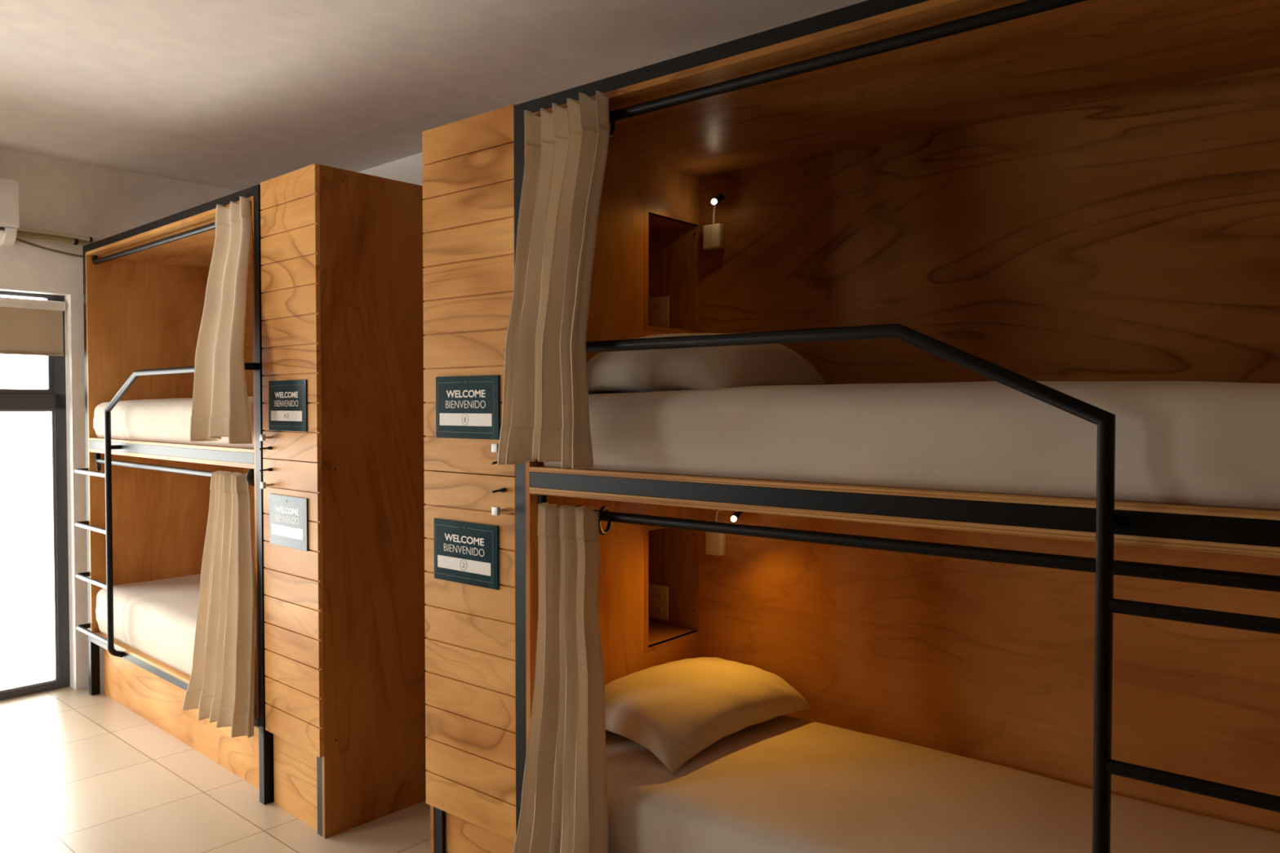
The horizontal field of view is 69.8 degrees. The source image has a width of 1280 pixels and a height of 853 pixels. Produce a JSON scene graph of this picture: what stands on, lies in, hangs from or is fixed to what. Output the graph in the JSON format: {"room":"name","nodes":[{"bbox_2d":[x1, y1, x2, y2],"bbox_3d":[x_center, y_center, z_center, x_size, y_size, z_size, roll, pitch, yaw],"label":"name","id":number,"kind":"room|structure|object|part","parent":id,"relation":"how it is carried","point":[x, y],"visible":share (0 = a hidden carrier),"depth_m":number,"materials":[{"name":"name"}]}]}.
{"room":"dormitory","nodes":[
{"label":"dormitory","id":0,"kind":"room"},
{"bbox_2d":[0,148,238,689],"bbox_3d":[-3.725,0.021,3.958,0.187,2.727,4.820,1,2,41],"label":"wall","id":1,"kind":"structure","parent":0,"point":[56,195],"depth_m":4.75,"materials":[{"name":"paint"}]},
{"bbox_2d":[0,177,19,246],"bbox_3d":[-3.293,-1.017,4.122,0.213,0.314,0.814,1,2,41],"label":"air conditioner","id":2,"kind":"object","parent":1,"relation":"attached to","point":[9,188],"visible":1,"depth_m":4.33,"materials":[{"name":"white plastic"}]},
{"bbox_2d":[15,237,82,257],"bbox_3d":[-2.945,-0.904,4.640,0.027,0.077,0.493,1,2,37],"label":"hose","id":3,"kind":"object","parent":2,"relation":"attached to","point":[16,239],"visible":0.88,"depth_m":4.61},
{"bbox_2d":[16,231,92,245],"bbox_3d":[-2.941,-0.940,4.630,0.034,0.042,0.502,1,2,38],"label":"insulated pipe","id":4,"kind":"object","parent":2,"relation":"attached to","point":[23,234],"visible":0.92,"depth_m":4.61,"materials":[{"name":"metal"}]},
{"bbox_2d":[17,226,100,242],"bbox_3d":[-2.937,-0.963,4.627,0.028,0.035,0.502,1,2,39],"label":"insulated pipe","id":5,"kind":"object","parent":2,"relation":"attached to","point":[91,239],"visible":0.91,"depth_m":4.62,"materials":[{"name":"metal"}]},
{"bbox_2d":[0,290,70,700],"bbox_3d":[-3.749,0.362,3.986,0.066,2.045,2.218,1,2,41],"label":"window","id":6,"kind":"structure","parent":1,"relation":"in","point":[52,399],"depth_m":4.77,"materials":[{"name":"metal"}]},
{"bbox_3d":[-3.488,-0.406,4.263,0.051,0.498,1.326,1,2,41],"label":"sash frame","id":7,"kind":"part","parent":6,"relation":"part of","materials":[{"name":"metal"}]},
{"bbox_3d":[-3.489,-0.415,4.263,0.006,0.469,1.278,1,2,41],"label":"glass pane","id":8,"kind":"part","parent":6,"relation":"part of","materials":[{"name":"glass"}]},
{"bbox_2d":[0,297,65,355],"bbox_3d":[-3.698,-0.484,3.920,0.054,0.281,2.194,1,2,41],"label":"roller blind","id":9,"kind":"object","parent":6,"relation":"attached to","point":[28,326],"visible":1,"depth_m":4.62,"materials":[{"name":"beige fabric"}]},
{"bbox_3d":[-3.489,0.632,4.287,0.006,1.398,1.306,1,2,41],"label":"glass pane","id":10,"kind":"part","parent":6,"relation":"part of","materials":[{"name":"glass"}]},
{"bbox_2d":[0,666,430,852],"bbox_3d":[-0.896,1.502,1.498,8.530,0.120,4.820,1,2,41],"label":"floor","id":11,"kind":"structure","parent":0,"point":[81,771],"depth_m":3.46,"materials":[{"name":"beige tile"}]},
{"bbox_2d":[74,184,274,804],"bbox_3d":[-1.713,0.240,4.177,2.290,2.280,0.896,1,2,42],"label":"bunk bed","id":12,"kind":"object","parent":11,"relation":"on","point":[144,286],"visible":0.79,"depth_m":4.65,"materials":[{"name":"brown wood"}]},
{"bbox_3d":[-2.789,0.228,4.667,0.040,2.280,0.040,1,2,42],"label":"post","id":13,"kind":"part","parent":12,"relation":"part of","materials":[{"name":"black metal"}]},
{"bbox_2d":[96,462,101,471],"bbox_3d":[-2.729,0.197,4.628,0.010,0.064,0.064,0,1,-19],"label":"curtain ring","id":14,"kind":"object","parent":12,"relation":"hanging from","point":[98,465],"visible":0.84,"depth_m":4.61,"materials":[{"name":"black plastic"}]},
{"bbox_3d":[-2.081,-0.823,4.013,1.809,0.046,0.026,1,2,42],"label":"curtain rod","id":15,"kind":"part","parent":12,"relation":"part of","materials":[{"name":"black metal"}]},
{"bbox_3d":[-2.514,0.084,4.923,0.016,1.934,0.794,1,2,42],"label":"footboard","id":16,"kind":"part","parent":12,"relation":"part of","materials":[{"name":"brown wood"}]},
{"bbox_3d":[-1.835,-0.860,4.282,1.822,0.016,0.794,1,2,42],"label":"ceiling panel","id":17,"kind":"part","parent":12,"relation":"part of","materials":[{"name":"brown wood"}]},
{"bbox_3d":[-1.840,0.128,4.299,1.822,0.016,0.778,1,2,42],"label":"soffit panel","id":18,"kind":"part","parent":12,"relation":"part of","materials":[{"name":"grey metal"}]},
{"bbox_2d":[93,396,253,448],"bbox_3d":[-1.840,-0.038,4.294,1.808,0.204,0.768,1,2,42],"label":"mattress","id":19,"kind":"object","parent":12,"relation":"on","point":[167,420],"visible":0.29,"depth_m":4.08,"materials":[{"name":"white fabric"}]},
{"bbox_3d":[-2.081,0.171,4.036,1.809,0.058,0.026,1,2,42],"label":"curtain rod","id":20,"kind":"part","parent":12,"relation":"part of","materials":[{"name":"metal"}]},
{"bbox_2d":[95,573,256,707],"bbox_3d":[-1.840,0.927,4.317,1.808,0.248,0.767,1,2,42],"label":"mattress","id":21,"kind":"object","parent":12,"relation":"on","point":[156,619],"visible":0.34,"depth_m":4.24,"materials":[{"name":"white fabric"}]},
{"bbox_3d":[-2.056,1.244,4.077,1.829,0.276,0.016,1,2,42],"label":"panel","id":22,"kind":"part","parent":12,"relation":"part of","materials":[{"name":"brown wood"}]},
{"bbox_3d":[-1.948,0.431,3.837,1.448,1.351,0.071,1,2,42],"label":"guard rail","id":23,"kind":"part","parent":12,"relation":"part of","materials":[{"name":"black metal"}]},
{"bbox_2d":[182,468,255,737],"bbox_3d":[-1.595,0.647,3.540,0.466,0.991,0.169,1,2,42],"label":"curtain","id":24,"kind":"object","parent":12,"relation":"hanging from","point":[221,686],"visible":1,"depth_m":3.47,"materials":[{"name":"fabric"}]},
{"bbox_2d":[190,195,252,444],"bbox_3d":[-1.501,-0.396,3.390,0.492,0.904,0.239,1,2,42],"label":"curtain","id":25,"kind":"object","parent":12,"relation":"hanging from","point":[220,405],"visible":0.99,"depth_m":3.37,"materials":[{"name":"fabric"}]},
{"bbox_3d":[-1.573,-0.400,4.581,1.822,0.917,0.016,1,2,42],"label":"panel","id":26,"kind":"part","parent":12,"relation":"part of","materials":[{"name":"brown wood"}]},
{"bbox_3d":[-1.573,0.587,4.604,1.822,0.916,0.016,1,2,42],"label":"panel","id":27,"kind":"part","parent":12,"relation":"part of","materials":[{"name":"brown wood"}]},
{"bbox_3d":[-1.161,0.113,3.680,0.016,1.934,0.778,1,2,42],"label":"headboard","id":28,"kind":"part","parent":12,"relation":"part of","materials":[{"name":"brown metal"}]},
{"bbox_3d":[-1.389,0.258,3.392,0.040,2.280,0.040,1,2,42],"label":"post","id":29,"kind":"part","parent":12,"relation":"part of","materials":[{"name":"metal"}]},
{"bbox_2d":[258,163,427,838],"bbox_3d":[-0.980,0.254,3.495,0.396,2.283,0.835,1,2,42],"label":"locker","id":30,"kind":"object","parent":11,"relation":"on","point":[342,300],"visible":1,"depth_m":3.23,"materials":[{"name":"brown wood"}]},
{"bbox_3d":[-1.339,0.039,3.289,0.022,0.023,0.039,1,2,42],"label":"knob","id":31,"kind":"part","parent":30,"relation":"part of","materials":[{"name":"silver metal"}]},
{"bbox_3d":[-1.339,0.210,3.293,0.022,0.023,0.039,1,2,42],"label":"knob","id":32,"kind":"part","parent":30,"relation":"part of","materials":[{"name":"silver metal"}]},
{"bbox_2d":[268,379,307,431],"bbox_3d":[-1.234,-0.073,3.210,0.271,0.178,0.006,1,2,42],"label":"welcome sign","id":33,"kind":"object","parent":30,"relation":"attached to","point":[287,399],"visible":1,"depth_m":3.20,"materials":[{"name":"teal plastic"}]},
{"bbox_2d":[269,493,308,551],"bbox_3d":[-1.235,0.334,3.221,0.272,0.180,0.006,1,2,42],"label":"welcome sign","id":34,"kind":"object","parent":30,"relation":"attached to","point":[288,515],"visible":1,"depth_m":3.21,"materials":[{"name":"teal plastic"}]},
{"bbox_3d":[-1.225,-0.382,3.212,0.396,0.998,0.016,1,2,42],"label":"door","id":35,"kind":"part","parent":30,"relation":"part of","materials":[{"name":"brown wood"}]},
{"bbox_3d":[-1.225,0.619,3.235,0.396,0.998,0.016,1,2,42],"label":"door","id":36,"kind":"part","parent":30,"relation":"part of","materials":[{"name":"brown wood"}]},
{"bbox_3d":[-1.225,1.260,3.290,0.340,0.282,0.016,1,2,42],"label":"panel","id":37,"kind":"part","parent":30,"relation":"part of","materials":[{"name":"brown wood"}]},
{"bbox_3d":[-1.089,1.262,3.157,0.038,0.282,0.026,1,2,42],"label":"leg","id":38,"kind":"part","parent":30,"relation":"part of","materials":[{"name":"grey metal"}]},
{"bbox_3d":[-0.819,0.256,3.391,0.016,2.283,0.774,1,2,42],"label":"panel","id":39,"kind":"part","parent":30,"relation":"part of","materials":[{"name":"brown wood"}]},
{"bbox_2d":[422,104,516,852],"bbox_3d":[-0.256,0.268,2.898,0.391,2.283,0.835,1,2,39],"label":"locker","id":40,"kind":"object","parent":11,"relation":"on","point":[468,171],"visible":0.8,"depth_m":2.60,"materials":[{"name":"brown wood"}]},
{"bbox_3d":[-0.595,1.272,2.757,0.038,0.282,0.026,1,2,39],"label":"leg","id":41,"kind":"part","parent":40,"relation":"part of","materials":[{"name":"black metal"}]},
{"bbox_2d":[433,518,498,590],"bbox_3d":[-0.497,0.359,2.611,0.275,0.177,0.006,1,2,39],"label":"welcome sign","id":42,"kind":"object","parent":40,"relation":"attached to","point":[466,553],"visible":1,"depth_m":2.60,"materials":[{"name":"teal plastic"}]},
{"bbox_2d":[435,374,499,439],"bbox_3d":[-0.490,-0.055,2.596,0.268,0.176,0.006,1,2,39],"label":"welcome sign","id":43,"kind":"object","parent":40,"relation":"attached to","point":[467,406],"visible":0.99,"depth_m":2.59,"materials":[{"name":"teal plastic"}]},
{"bbox_3d":[-0.485,-0.368,2.600,0.391,0.998,0.016,1,2,39],"label":"door","id":44,"kind":"part","parent":40,"relation":"part of","materials":[{"name":"brown wood"}]},
{"bbox_3d":[-0.485,0.634,2.623,0.391,0.998,0.016,1,2,39],"label":"door","id":45,"kind":"part","parent":40,"relation":"part of","materials":[{"name":"brown wood"}]},
{"bbox_3d":[-0.382,0.265,3.040,0.016,2.283,0.774,1,2,39],"label":"panel","id":46,"kind":"part","parent":40,"relation":"part of","materials":[{"name":"brown wood"}]},
{"bbox_3d":[-0.445,1.274,2.644,0.335,0.282,0.016,1,2,39],"label":"panel","id":47,"kind":"part","parent":40,"relation":"part of","materials":[{"name":"brown wood"}]},
{"bbox_3d":[-0.381,0.058,2.492,0.022,0.023,0.039,1,2,39],"label":"knob","id":48,"kind":"part","parent":40,"relation":"part of","materials":[{"name":"silver metal"}]},
{"bbox_3d":[-0.381,0.229,2.496,0.022,0.023,0.039,1,2,39],"label":"knob","id":49,"kind":"part","parent":40,"relation":"part of","materials":[{"name":"silver metal"}]},
{"bbox_2d":[503,0,1279,852],"bbox_3d":[0.516,0.284,2.286,2.290,2.280,0.896,1,2,39],"label":"bunk bed","id":50,"kind":"object","parent":11,"relation":"on","point":[1015,194],"visible":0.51,"depth_m":2.31,"materials":[{"name":"brown wood"}]},
{"bbox_3d":[-0.310,0.279,2.488,0.040,2.280,0.040,1,2,39],"label":"post","id":51,"kind":"part","parent":50,"relation":"part of","materials":[{"name":"black metal"}]},
{"bbox_2d":[497,90,615,469],"bbox_3d":[-0.201,-0.360,2.292,0.323,0.914,0.235,1,2,39],"label":"curtain","id":52,"kind":"object","parent":50,"relation":"hanging from","point":[545,409],"visible":1,"depth_m":2.25,"materials":[{"name":"fabric"}]},
{"bbox_2d":[513,502,611,852],"bbox_3d":[-0.199,0.701,2.347,0.318,1.002,0.189,1,2,39],"label":"curtain","id":53,"kind":"object","parent":50,"relation":"hanging from","point":[564,809],"visible":1,"depth_m":2.31,"materials":[{"name":"fabric"}]},
{"bbox_3d":[-0.056,0.134,2.754,0.016,1.934,0.778,1,2,39],"label":"headboard","id":54,"kind":"part","parent":50,"relation":"part of","materials":[{"name":"brown wood"}]},
{"bbox_2d":[648,583,668,620],"bbox_3d":[0.064,0.604,3.162,0.080,0.115,0.009,1,2,39],"label":"wall socket","id":55,"kind":"object","parent":50,"relation":"attached to","point":[658,594],"visible":1,"depth_m":3.16,"materials":[{"name":"beige plastic"}]},
{"bbox_2d":[653,590,662,599],"bbox_3d":[0.062,0.580,3.159,0.036,0.028,0.002,1,2,39],"label":"socket","id":56,"kind":"object","parent":55,"relation":"attached to","point":[657,593],"depth_m":3.16,"materials":[{"name":"plastic"}]},
{"bbox_2d":[653,604,662,613],"bbox_3d":[0.062,0.628,3.160,0.036,0.028,0.002,1,2,39],"label":"socket","id":57,"kind":"object","parent":55,"relation":"attached to","point":[657,607],"depth_m":3.16,"materials":[{"name":"plastic"}]},
{"bbox_2d":[648,296,669,327],"bbox_3d":[0.065,-0.390,3.138,0.082,0.104,0.009,1,2,39],"label":"wall socket","id":58,"kind":"object","parent":50,"relation":"attached to","point":[659,307],"visible":0.94,"depth_m":3.13,"materials":[{"name":"beige plastic"}]},
{"bbox_2d":[653,300,662,309],"bbox_3d":[0.063,-0.414,3.135,0.036,0.028,0.002,1,2,39],"label":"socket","id":59,"kind":"object","parent":58,"relation":"attached to","point":[658,304],"depth_m":3.13,"materials":[{"name":"plastic"}]},
{"bbox_2d":[653,315,662,324],"bbox_3d":[0.063,-0.366,3.136,0.036,0.028,0.002,1,2,39],"label":"socket","id":60,"kind":"object","parent":58,"relation":"attached to","point":[658,319],"depth_m":3.13,"materials":[{"name":"plastic"}]},
{"bbox_2d":[702,193,724,249],"bbox_3d":[0.243,-0.660,2.954,0.060,0.167,0.116,0,1,-13],"label":"reading lamp","id":61,"kind":"object","parent":50,"relation":"attached to","point":[713,234],"visible":1,"depth_m":2.96,"materials":[{"name":"beige plastic"}]},
{"bbox_3d":[0.234,-0.710,2.900,0.017,0.017,0.017,1,2,39],"label":"bulb","id":62,"kind":"part","parent":61,"relation":"part of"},
{"bbox_2d":[705,510,742,555],"bbox_3d":[0.275,0.337,2.947,0.059,0.166,0.180,-1,1,-26],"label":"reading lamp","id":63,"kind":"object","parent":50,"relation":"attached to","point":[715,543],"visible":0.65,"depth_m":2.98,"materials":[{"name":"beige plastic"}]},
{"bbox_3d":[0.292,0.289,2.864,0.017,0.017,0.017,1,2,39],"label":"bulb","id":64,"kind":"part","parent":63,"relation":"part of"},
{"bbox_3d":[0.221,0.474,1.999,1.474,1.351,0.071,1,2,39],"label":"guard rail","id":65,"kind":"part","parent":50,"relation":"part of","materials":[{"name":"black metal"}]},
{"bbox_3d":[0.434,-0.773,1.877,1.809,0.046,0.026,1,2,39],"label":"curtain rod","id":66,"kind":"part","parent":50,"relation":"part of","materials":[{"name":"black metal"}]},
{"bbox_3d":[0.658,0.177,2.177,1.822,0.016,0.778,1,2,39],"label":"soffit panel","id":67,"kind":"part","parent":50,"relation":"part of","materials":[{"name":"brown wood"}]},
{"bbox_3d":[0.664,-0.811,2.160,1.822,0.016,0.794,1,2,39],"label":"ceiling panel","id":68,"kind":"part","parent":50,"relation":"part of","materials":[{"name":"brown wood"}]},
{"bbox_3d":[0.434,0.220,1.900,1.809,0.058,0.026,1,2,39],"label":"curtain rod","id":69,"kind":"part","parent":50,"relation":"part of","materials":[{"name":"black metal"}]},
{"bbox_2d":[542,381,1279,509],"bbox_3d":[0.657,0.005,2.173,1.808,0.216,0.768,1,2,39],"label":"mattress","id":70,"kind":"object","parent":50,"relation":"on","point":[1184,442],"visible":0.92,"depth_m":1.74,"materials":[{"name":"white fabric"}]},
{"bbox_2d":[586,333,826,394],"bbox_3d":[0.173,-0.169,2.628,0.516,0.195,0.600,1,2,36],"label":"pillow","id":71,"kind":"object","parent":70,"relation":"on","point":[770,364],"visible":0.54,"depth_m":2.41,"materials":[{"name":"white fabric"}]},
{"bbox_2d":[605,715,1279,852],"bbox_3d":[0.658,0.987,2.196,1.808,0.227,0.766,1,2,39],"label":"mattress","id":72,"kind":"object","parent":50,"relation":"on","point":[784,784],"visible":0.75,"depth_m":2.17,"materials":[{"name":"white fabric"}]},
{"bbox_2d":[604,657,810,774],"bbox_3d":[0.150,0.793,2.682,0.410,0.158,0.620,1,2,44],"label":"pillow","id":73,"kind":"object","parent":72,"relation":"on","point":[675,710],"visible":0.88,"depth_m":2.53,"materials":[{"name":"white fabric"}]},
{"bbox_3d":[0.908,0.636,2.496,1.822,0.916,0.016,1,2,39],"label":"panel","id":74,"kind":"part","parent":50,"relation":"part of","materials":[{"name":"brown wood"}]},
{"bbox_3d":[0.908,-0.351,2.473,1.822,0.917,0.016,1,2,39],"label":"panel","id":75,"kind":"part","parent":50,"relation":"part of","materials":[{"name":"brown wood"}]},
{"bbox_2d":[358,152,424,186],"bbox_3d":[0.776,0.042,3.069,7.743,2.727,0.201,1,2,41],"label":"wall","id":76,"kind":"structure","parent":0,"point":[407,169],"depth_m":4.64,"materials":[{"name":"paint"}]},
{"bbox_2d":[0,0,866,191],"bbox_3d":[-0.746,-1.356,1.299,8.130,0.150,4.820,1,2,41],"label":"ceiling","id":77,"kind":"structure","parent":0,"point":[234,95],"depth_m":3.36,"materials":[{"name":"paint"}]}
]}

